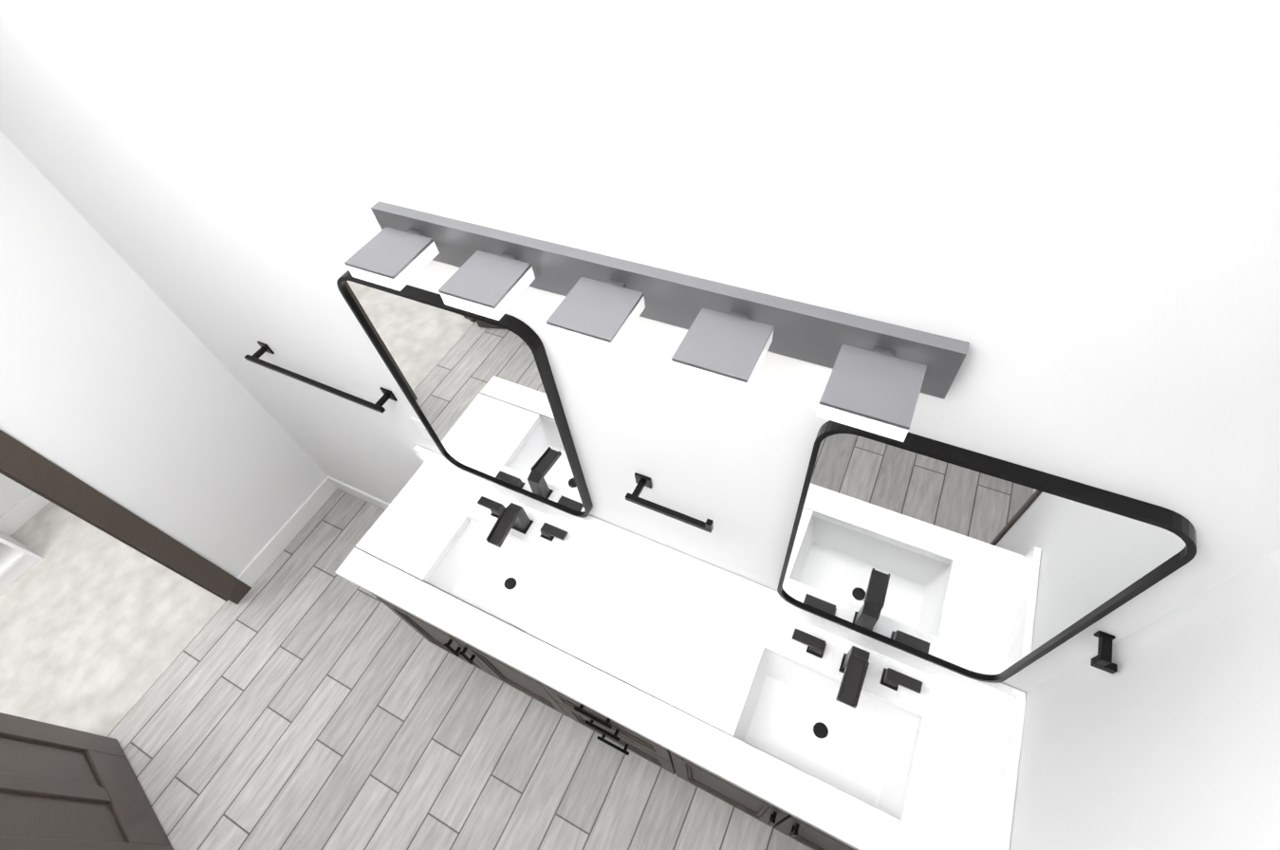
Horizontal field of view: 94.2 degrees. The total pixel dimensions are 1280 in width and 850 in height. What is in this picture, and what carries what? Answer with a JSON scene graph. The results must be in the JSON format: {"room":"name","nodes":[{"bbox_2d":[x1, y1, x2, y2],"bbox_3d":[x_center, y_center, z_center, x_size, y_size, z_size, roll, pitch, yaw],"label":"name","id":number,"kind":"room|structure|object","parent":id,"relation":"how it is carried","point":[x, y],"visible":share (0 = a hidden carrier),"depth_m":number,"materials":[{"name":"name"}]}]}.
{"room":"bathroom","nodes":[
{"label":"bathroom","id":0,"kind":"room"},
{"bbox_2d":[0,473,32,518],"bbox_3d":[-3.912,0.021,2.282,0.100,2.620,2.450,19,57,19],"label":"wall","id":1,"kind":"structure","parent":0,"point":[13,493],"depth_m":3.37,"materials":[{"name":"white paint"}]},
{"bbox_2d":[0,491,50,536],"bbox_3d":[-3.793,0.861,3.210,0.014,0.115,2.060,19,57,19],"label":"baseboard","id":2,"kind":"structure","parent":1,"relation":"attached to","point":[22,512],"depth_m":3.44,"materials":[{"name":"white"}]},
{"bbox_2d":[0,501,228,737],"bbox_3d":[-3.107,1.035,3.111,1.712,0.064,2.400,19,57,19],"label":"floor","id":3,"kind":"structure","parent":0,"point":[100,630],"depth_m":3.04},
{"bbox_2d":[0,531,43,594],"bbox_3d":[-3.613,0.146,2.507,0.358,2.060,1.558,19,57,19],"label":"shelving unit","id":4,"kind":"object","parent":3,"relation":"on","point":[18,560],"visible":0.81,"depth_m":3.23,"materials":[{"name":"white"}]},
{"bbox_2d":[0,129,328,577],"bbox_3d":[-2.472,0.357,1.650,0.120,2.970,2.468,19,57,19],"label":"wall","id":5,"kind":"structure","parent":0,"point":[120,384],"depth_m":2.30,"materials":[{"name":"white paint"}]},
{"bbox_2d":[0,712,173,849],"bbox_3d":[-2.193,1.015,1.738,0.721,1.973,0.040,32,63,26],"label":"closet door leaf","id":6,"kind":"structure","parent":5,"relation":"in","point":[64,788],"depth_m":2.24,"materials":[{"name":"brown paint"}]},
{"bbox_2d":[0,429,251,732],"bbox_3d":[-2.384,0.543,2.061,0.162,2.078,0.923,19,57,19],"label":"door frame","id":7,"kind":"structure","parent":5,"relation":"attached to","point":[25,466],"depth_m":2.38,"materials":[{"name":"brown paint"}]},
{"bbox_2d":[236,476,334,587],"bbox_3d":[-1.894,0.572,3.219,0.016,0.115,0.645,19,57,19],"label":"baseboard","id":8,"kind":"structure","parent":5,"relation":"attached to","point":[309,508],"depth_m":3.20,"materials":[{"name":"white"}]},
{"bbox_2d":[107,488,813,849],"bbox_3d":[-0.644,1.639,2.387,3.538,0.060,2.058,19,57,19],"label":"floor","id":9,"kind":"structure","parent":0,"point":[303,695],"depth_m":2.58,"materials":[{"name":"grey wood"}]},
{"bbox_2d":[337,460,1007,849],"bbox_3d":[0.022,0.935,2.250,2.077,0.885,0.528,19,57,19],"label":"bathroom vanity","id":10,"kind":"object","parent":9,"relation":"on","point":[769,707],"depth_m":1.82,"materials":[{"name":"white stone"}]},
{"bbox_2d":[476,495,568,548],"bbox_3d":[-0.450,0.356,2.054,0.366,0.136,0.169,19,57,19],"label":"faucet","id":11,"kind":"object","parent":10,"relation":"on","point":[505,519],"depth_m":2.09,"materials":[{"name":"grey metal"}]},
{"bbox_2d":[525,558,764,737],"bbox_3d":[0.009,0.679,1.867,0.700,0.035,0.269,19,57,19],"label":"countertop","id":12,"kind":"structure","parent":10,"relation":"on","point":[700,669],"depth_m":1.84,"materials":[{"name":"white stone"}]},
{"bbox_2d":[720,638,930,839],"bbox_3d":[0.534,0.908,1.749,0.513,0.143,0.328,19,57,19],"label":"sink","id":13,"kind":"object","parent":12,"relation":"in","point":[791,713],"depth_m":1.79,"materials":[{"name":"white ceramic"}]},
{"bbox_2d":[791,628,923,708],"bbox_3d":[0.595,0.709,1.672,0.366,0.136,0.169,19,57,19],"label":"faucet","id":14,"kind":"object","parent":10,"relation":"on","point":[857,672],"depth_m":1.71,"materials":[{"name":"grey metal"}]},
{"bbox_2d":[0,0,1279,692],"bbox_3d":[-0.343,-0.073,1.740,3.613,2.970,0.120,19,57,19],"label":"wall","id":15,"kind":"structure","parent":0,"point":[1061,218],"depth_m":0.88,"materials":[{"name":"white paint"}]},
{"bbox_2d":[243,341,397,413],"bbox_3d":[-1.128,-0.170,2.079,0.660,0.048,0.074,19,57,19],"label":"towel rail","id":16,"kind":"object","parent":15,"relation":"attached to","point":[377,406],"visible":1,"depth_m":2.04,"materials":[{"name":"black metal"}]},
{"bbox_2d":[326,477,389,510],"bbox_3d":[-1.267,0.488,3.213,1.092,0.115,0.014,19,57,19],"label":"baseboard","id":17,"kind":"structure","parent":15,"relation":"attached to","point":[334,483],"depth_m":3.31,"materials":[{"name":"white"}]},
{"bbox_2d":[411,417,433,441],"bbox_3d":[-0.757,0.020,2.102,0.075,0.115,0.008,19,57,19],"label":"outlet","id":18,"kind":"object","parent":15,"relation":"attached to","point":[421,428],"visible":0.6,"depth_m":2.10,"materials":[{"name":"white plastic"}]},
{"bbox_2d":[336,270,593,518],"bbox_3d":[-0.465,-0.040,1.742,0.606,0.879,0.031,19,57,19],"label":"mirror","id":19,"kind":"object","parent":15,"relation":"attached to","point":[480,393],"visible":0.94,"depth_m":1.63,"materials":[{"name":"black metal"}]},
{"bbox_2d":[344,201,969,442],"bbox_3d":[-0.064,-0.199,1.037,1.130,0.100,0.165,19,57,19],"label":"vanity light bar","id":20,"kind":"object","parent":15,"relation":"attached to","point":[882,376],"visible":1,"depth_m":0.98,"materials":[{"name":"silver metal"}]},
{"bbox_2d":[625,472,713,532],"bbox_3d":[0.086,0.206,1.586,0.252,0.058,0.074,19,57,19],"label":"towel rail","id":21,"kind":"object","parent":15,"relation":"attached to","point":[642,481],"visible":1,"depth_m":1.58,"materials":[{"name":"black metal"}]},
{"bbox_2d":[777,420,1196,683],"bbox_3d":[0.640,0.334,1.338,0.600,0.879,0.031,19,57,19],"label":"mirror","id":22,"kind":"object","parent":15,"relation":"attached to","point":[969,564],"visible":0.96,"depth_m":1.19,"materials":[{"name":"black metal"}]},
{"bbox_2d":[1009,550,1279,849],"bbox_3d":[1.027,1.290,0.548,1.020,3.110,2.158,19,57,19],"label":"wall","id":23,"kind":"structure","parent":0,"point":[1166,736],"depth_m":0.99,"materials":[{"name":"white paint"}]},
{"bbox_2d":[1090,630,1117,673],"bbox_3d":[0.951,0.458,1.210,0.040,0.048,0.074,19,57,19],"label":"hook","id":24,"kind":"object","parent":23,"relation":"attached to","point":[1102,659],"visible":1,"depth_m":1.21,"materials":[{"name":"black metal"}]}
]}

